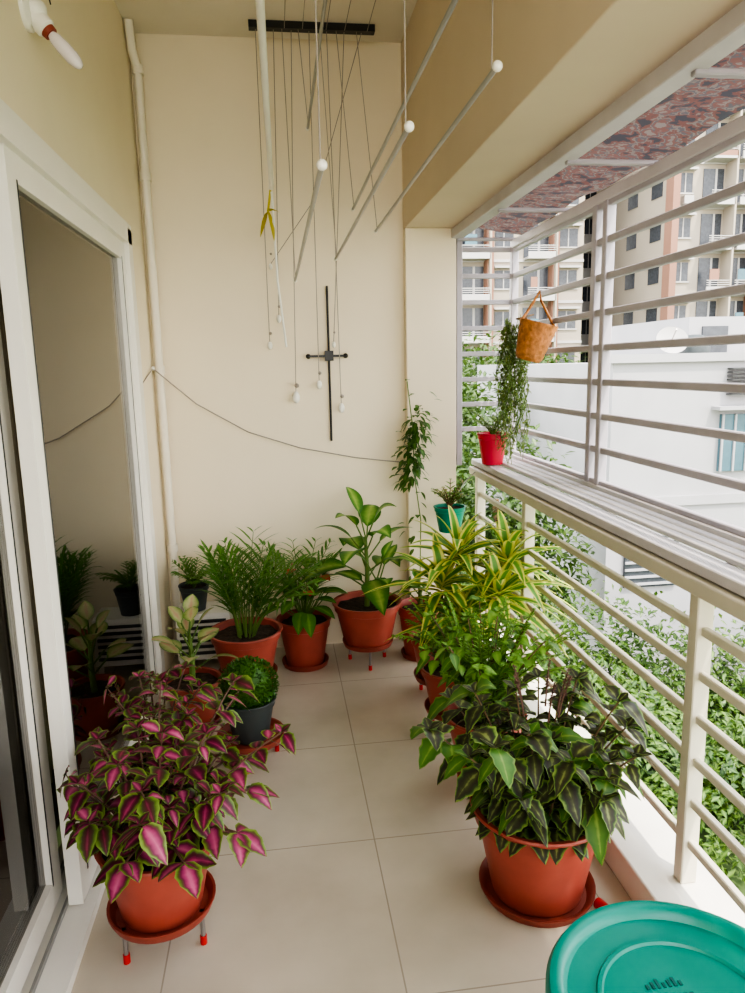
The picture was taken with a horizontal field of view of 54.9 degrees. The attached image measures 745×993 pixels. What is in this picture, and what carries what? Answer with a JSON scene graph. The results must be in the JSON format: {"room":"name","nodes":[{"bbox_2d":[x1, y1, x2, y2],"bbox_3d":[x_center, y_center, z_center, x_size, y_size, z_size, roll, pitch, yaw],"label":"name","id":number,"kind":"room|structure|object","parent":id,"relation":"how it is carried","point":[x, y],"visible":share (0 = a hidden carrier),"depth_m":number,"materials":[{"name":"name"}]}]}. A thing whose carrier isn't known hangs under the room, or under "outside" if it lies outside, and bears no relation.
{"room":"apartment balcony","nodes":[
{"label":"apartment balcony","id":0,"kind":"room"},
{"bbox_2d":[51,769,61,848],"bbox_3d":[-2.599,1.421,1.490,3.300,0.180,5.900,-3,10,-7],"label":"floor","id":1,"kind":"structure","parent":0,"point":[53,785],"depth_m":2.52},
{"bbox_2d":[0,284,53,782],"bbox_3d":[-1.324,-0.215,3.010,0.088,2.400,2.200,-3,10,-7],"label":"door frame","id":2,"kind":"structure","parent":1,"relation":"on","point":[2,322],"depth_m":2.53,"materials":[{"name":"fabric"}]},
{"bbox_2d":[0,0,174,674],"bbox_3d":[-0.848,-0.115,1.063,0.200,3.180,5.140,-3,10,-7],"label":"wall","id":3,"kind":"structure","parent":0,"point":[86,115],"depth_m":2.60,"materials":[{"name":"beige paint"}]},
{"bbox_2d":[18,0,82,68],"bbox_3d":[-0.835,-1.242,1.867,0.137,0.234,0.110,-3,10,-7],"label":"lamp","id":4,"kind":"object","parent":3,"relation":"attached to","point":[33,13],"visible":1,"depth_m":1.85,"materials":[{"name":"white plastic"}]},
{"bbox_2d":[0,98,165,992],"bbox_3d":[-0.891,0.137,1.866,0.175,2.100,2.730,-3,10,-7],"label":"door","id":5,"kind":"structure","parent":3,"relation":"in","point":[67,276],"depth_m":1.98,"materials":[{"name":"plastic"}]},
{"bbox_2d":[123,18,179,654],"bbox_3d":[-1.047,-0.642,3.487,0.055,3.017,0.145,-3,10,-7],"label":"drain pipe","id":6,"kind":"object","parent":3,"relation":"attached to","point":[137,68],"visible":0.91,"depth_m":3.46,"materials":[{"name":"white plastic"}]},
{"bbox_2d":[114,0,416,42],"bbox_3d":[-0.113,-1.805,0.963,1.680,0.150,5.340,-3,10,-7],"label":"ceiling","id":7,"kind":"structure","parent":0,"point":[227,18],"depth_m":3.17,"materials":[{"name":"beige paint"}]},
{"bbox_2d":[130,33,407,654],"bbox_3d":[-0.444,-0.616,3.765,1.730,3.180,0.200,-3,10,-7],"label":"wall","id":8,"kind":"structure","parent":0,"point":[202,110],"depth_m":3.59,"materials":[{"name":"beige paint"}]},
{"bbox_2d":[143,366,412,463],"bbox_3d":[-0.466,-0.397,3.607,1.371,0.533,0.356,-5,11,-22],"label":"cord","id":9,"kind":"object","parent":8,"relation":"attached to","point":[152,367],"visible":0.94,"depth_m":3.67,"materials":[{"name":"white plastic"}]},
{"bbox_2d":[306,286,347,440],"bbox_3d":[-0.231,-0.672,3.661,0.215,0.780,0.040,-3,10,-7],"label":"cross","id":10,"kind":"object","parent":8,"relation":"attached to","point":[329,356],"visible":1,"depth_m":3.64,"materials":[{"name":"black metal"}]},
{"bbox_2d":[71,639,631,992],"bbox_3d":[0.145,1.333,1.458,1.780,0.150,5.140,-3,10,-7],"label":"floor","id":11,"kind":"structure","parent":0,"point":[367,881],"depth_m":2.12,"materials":[{"name":"tile"}]},
{"bbox_2d":[104,661,217,797],"bbox_3d":[-0.662,0.832,2.327,0.324,0.556,0.392,-3,10,-7],"label":"potted coleus","id":12,"kind":"object","parent":11,"relation":"on","point":[206,693],"visible":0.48,"depth_m":2.31,"materials":[{"name":"plant"}]},
{"bbox_2d":[56,668,295,964],"bbox_3d":[-0.479,0.845,1.876,0.571,0.686,0.675,-3,10,-7],"label":"potted coleus","id":13,"kind":"object","parent":11,"relation":"on","point":[153,858],"visible":1,"depth_m":1.76,"materials":[{"name":"plant"}]},
{"bbox_2d":[152,594,237,725],"bbox_3d":[-0.779,0.695,3.088,0.354,0.559,0.314,6,13,36],"label":"potted caladium","id":14,"kind":"object","parent":11,"relation":"on","point":[185,621],"visible":0.55,"depth_m":3.05,"materials":[{"name":"plant"}]},
{"bbox_2d":[176,600,232,668],"bbox_3d":[-0.858,0.717,3.698,0.265,0.300,0.208,-3,10,-7],"label":"crate","id":15,"kind":"object","parent":11,"relation":"on","point":[206,650],"visible":0.3,"depth_m":3.60,"materials":[{"name":"plastic"}]},
{"bbox_2d":[170,555,220,611],"bbox_3d":[-0.876,0.431,3.615,0.263,0.289,0.238,-3,10,-7],"label":"potted fern","id":16,"kind":"object","parent":15,"relation":"on","point":[191,586],"visible":0.84,"depth_m":3.61,"materials":[{"name":"green plant"}]},
{"bbox_2d":[217,655,283,765],"bbox_3d":[-0.474,0.819,2.768,0.260,0.417,0.260,-3,10,-7],"label":"topiary bush","id":17,"kind":"object","parent":11,"relation":"on","point":[259,718],"visible":0.85,"depth_m":2.71,"materials":[{"name":"plant"}]},
{"bbox_2d":[190,526,325,683],"bbox_3d":[-0.499,0.551,3.280,0.644,0.762,0.644,6,13,36],"label":"areca palm","id":18,"kind":"object","parent":11,"relation":"on","point":[252,635],"visible":0.96,"depth_m":3.28,"materials":[{"name":"plant"}]},
{"bbox_2d":[256,537,347,671],"bbox_3d":[-0.351,0.525,3.605,0.509,0.690,0.486,-3,10,-7],"label":"potted plant","id":19,"kind":"object","parent":11,"relation":"on","point":[304,632],"visible":0.65,"depth_m":3.59,"materials":[{"name":"plant"}]},
{"bbox_2d":[298,487,430,670],"bbox_3d":[0.004,0.420,3.556,0.758,0.900,0.639,-3,10,-7],"label":"potted dieffenbachia","id":20,"kind":"object","parent":11,"relation":"on","point":[367,621],"visible":0.97,"depth_m":3.56,"materials":[{"name":"plant"}]},
{"bbox_2d":[389,379,439,661],"bbox_3d":[0.238,0.123,3.672,0.270,1.433,0.318,-6,11,-24],"label":"climbing vine","id":21,"kind":"object","parent":11,"relation":"on","point":[408,653],"visible":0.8,"depth_m":3.66,"materials":[{"name":"plant"}]},
{"bbox_2d":[403,228,455,597],"bbox_3d":[0.309,-0.276,3.795,0.260,2.170,0.060,-3,10,-7],"label":"column","id":22,"kind":"structure","parent":11,"relation":"on","point":[429,254],"depth_m":3.69,"materials":[{"name":"beige paint"}]},
{"bbox_2d":[391,589,498,720],"bbox_3d":[0.307,0.669,2.990,0.494,0.599,0.459,-3,10,-7],"label":"potted plant","id":23,"kind":"object","parent":11,"relation":"on","point":[432,681],"visible":0.2,"depth_m":2.89,"materials":[{"name":"plant"}]},
{"bbox_2d":[360,505,575,689],"bbox_3d":[0.455,0.488,3.125,0.880,0.900,0.894,3,11,20],"label":"dracaena","id":24,"kind":"object","parent":11,"relation":"on","point":[498,582],"visible":0.77,"depth_m":2.98,"materials":[{"name":"plant"}]},
{"bbox_2d":[416,592,586,776],"bbox_3d":[0.447,0.700,2.498,0.583,0.708,0.547,-5,11,-18],"label":"leafy shrub","id":25,"kind":"object","parent":11,"relation":"on","point":[466,665],"visible":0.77,"depth_m":2.44,"materials":[{"name":"plant"}]},
{"bbox_2d":[410,658,655,927],"bbox_3d":[0.442,0.807,2.013,0.662,0.673,0.580,-3,10,-7],"label":"potted plant","id":26,"kind":"object","parent":11,"relation":"on","point":[542,807],"visible":1,"depth_m":1.91,"materials":[{"name":"plant"}]},
{"bbox_2d":[593,897,608,908],"bbox_3d":[0.651,1.140,1.959,0.032,0.030,0.098,-7,12,-28],"label":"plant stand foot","id":27,"kind":"object","parent":11,"relation":"on","point":[599,902],"visible":0.23,"depth_m":1.98,"materials":[{"name":"plastic"}]},
{"bbox_2d":[482,628,744,927],"bbox_3d":[0.909,1.173,1.544,0.230,0.100,5.120,-3,10,-7],"label":"curb","id":28,"kind":"object","parent":11,"relation":"on","point":[643,863],"depth_m":2.05,"materials":[{"name":"concrete"}]},
{"bbox_2d":[469,466,744,913],"bbox_3d":[0.907,0.702,1.438,0.100,0.865,5.080,-3,10,-7],"label":"balcony railing","id":29,"kind":"object","parent":28,"relation":"on","point":[705,595],"visible":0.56,"depth_m":1.95,"materials":[{"name":"metal"}]},
{"bbox_2d":[431,472,474,532],"bbox_3d":[0.416,0.031,3.638,0.248,0.297,0.196,-3,10,-7],"label":"hanging pot","id":30,"kind":"object","parent":29,"relation":"hanging from","point":[441,510],"visible":0.93,"depth_m":3.62,"materials":[{"name":"plastic"}]},
{"bbox_2d":[545,900,744,992],"bbox_3d":[0.535,1.060,1.236,0.470,0.450,0.470,-3,10,-7],"label":"plastic stool","id":31,"kind":"object","parent":11,"relation":"on","point":[637,946],"visible":1,"depth_m":1.31,"materials":[{"name":"teal plastic"}]},
{"bbox_2d":[248,0,501,412],"bbox_3d":[-0.070,-1.096,2.412,0.670,1.766,2.329,-3,10,-7],"label":"drying rack","id":32,"kind":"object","parent":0,"point":[261,25],"depth_m":2.68,"materials":[{"name":"white metal"}]},
{"bbox_2d":[260,190,275,239],"bbox_3d":[-0.466,-1.254,3.209,0.082,0.226,0.074,-9,13,-37],"label":"tie","id":33,"kind":"object","parent":32,"relation":"attached to","point":[264,219],"visible":0.99,"depth_m":3.21,"materials":[{"name":"yellow plastic"}]},
{"bbox_2d":[401,0,742,229],"bbox_3d":[0.614,-1.322,1.046,0.260,0.860,5.140,-3,10,-7],"label":"beam","id":34,"kind":"structure","parent":0,"point":[564,62],"depth_m":2.07,"materials":[{"name":"paint"}]},
{"bbox_2d":[451,0,744,597],"bbox_3d":[0.916,-0.319,1.267,0.355,1.195,5.100,-3,10,-7],"label":"window grille","id":35,"kind":"object","parent":34,"relation":"attached to","point":[722,540],"visible":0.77,"depth_m":2.37,"materials":[{"name":"metal"}]},
{"bbox_2d":[467,407,517,464],"bbox_3d":[0.587,-0.301,3.570,0.248,0.280,0.238,-3,10,-7],"label":"flower pot","id":36,"kind":"object","parent":35,"relation":"on","point":[490,454],"visible":0.71,"depth_m":3.54,"materials":[{"name":"plastic"}]},
{"bbox_2d":[492,314,533,464],"bbox_3d":[0.668,-0.488,3.386,0.196,0.729,0.192,-3,10,-7],"label":"vine","id":37,"kind":"object","parent":35,"relation":"on","point":[509,342],"visible":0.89,"depth_m":3.36,"materials":[{"name":"green plant"}]},
{"bbox_2d":[516,290,558,362],"bbox_3d":[0.731,-0.751,3.169,0.181,0.319,0.172,-3,10,-7],"label":"wicker basket","id":38,"kind":"object","parent":35,"relation":"hanging from","point":[534,340],"visible":1,"depth_m":3.14,"materials":[{"name":"wicker"}]},
{"bbox_2d":[478,44,744,234],"bbox_3d":[0.949,-0.915,1.175,0.310,0.057,5.060,-3,10,-7],"label":"awning","id":39,"kind":"object","parent":35,"relation":"attached to","point":[700,104],"visible":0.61,"depth_m":2.21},
{"label":"outside","id":40,"kind":"structure","parent":0,"visible":0},
{"bbox_2d":[463,482,744,896],"bbox_3d":[32.500,-3.870,60.102,200.000,0.300,170.000,-3,10,-7],"label":"lawn","id":41,"kind":"structure","parent":40,"point":[734,879],"depth_m":11.23,"materials":[{"name":"green plant"}]},
{"bbox_2d":[456,370,507,583],"bbox_3d":[1.913,0.054,20.863,4.771,7.348,3.764,6,13,36],"label":"tree","id":42,"kind":"object","parent":41,"relation":"on","point":[474,395],"visible":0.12,"depth_m":19.37,"materials":[{"name":"green plant"}]},
{"bbox_2d":[462,344,559,443],"bbox_3d":[5.464,-2.114,29.673,7.871,8.303,5.163,-7,12,-28],"label":"tree","id":43,"kind":"object","parent":41,"relation":"on","point":[482,361],"visible":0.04,"depth_m":27.60,"materials":[{"name":"green plant"}]},
{"bbox_2d":[460,325,585,495],"bbox_3d":[8.157,-4.018,36.871,16.373,9.358,6.437,-4,11,-14],"label":"tree","id":44,"kind":"object","parent":41,"relation":"on","point":[558,357],"visible":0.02,"depth_m":35.46,"materials":[{"name":"green plant"}]},
{"bbox_2d":[462,196,584,455],"bbox_3d":[8.470,-34.445,55.811,13.000,62.600,13.300,-3,10,-7],"label":"apartment tower","id":45,"kind":"structure","parent":41,"relation":"on","point":[569,302],"depth_m":53.79,"materials":[{"name":"concrete"}]},
{"bbox_2d":[456,408,598,633],"bbox_3d":[2.526,1.536,14.693,4.405,6.620,3.113,-3,10,-7],"label":"tree","id":46,"kind":"object","parent":41,"relation":"on","point":[469,513],"visible":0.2,"depth_m":14.34,"materials":[{"name":"green plant"}]},
{"bbox_2d":[580,192,596,362],"bbox_3d":[20.171,-41.077,68.514,13.000,70.600,13.300,-3,10,-7],"label":"apartment tower","id":47,"kind":"structure","parent":41,"relation":"on","point":[588,221],"depth_m":66.81,"materials":[{"name":"concrete"}]},
{"bbox_2d":[477,316,744,699],"bbox_3d":[11.788,-0.688,20.802,15.300,8.400,10.300,-3,10,-7],"label":"neighbouring building","id":48,"kind":"structure","parent":41,"relation":"on","point":[724,363],"depth_m":15.29,"materials":[{"name":"paint"}]},
{"bbox_2d":[656,326,687,352],"bbox_3d":[6.208,-3.163,14.850,0.458,0.717,0.546,-11,14,-43],"label":"satellite dish","id":49,"kind":"object","parent":48,"relation":"on","point":[671,332],"visible":0.46,"depth_m":14.92,"materials":[{"name":"metal"}]},
{"bbox_2d":[679,334,710,352],"bbox_3d":[6.877,-3.179,15.331,0.640,0.550,0.640,-3,10,-7],"label":"water tank","id":50,"kind":"object","parent":48,"relation":"on","point":[695,349],"visible":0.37,"depth_m":15.07,"materials":[{"name":"white plastic"}]},
{"bbox_2d":[499,575,744,882],"bbox_3d":[6.290,3.890,11.688,12.416,4.571,6.622,-3,10,-7],"label":"hedge","id":51,"kind":"object","parent":41,"relation":"on","point":[716,756],"visible":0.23,"depth_m":12.29,"materials":[{"name":"green plant"}]},
{"bbox_2d":[597,109,744,326],"bbox_3d":[23.822,-36.378,53.453,9.000,66.600,13.300,-3,10,-7],"label":"apartment tower","id":52,"kind":"structure","parent":41,"relation":"on","point":[726,267],"depth_m":51.36,"materials":[{"name":"concrete"}]}
]}

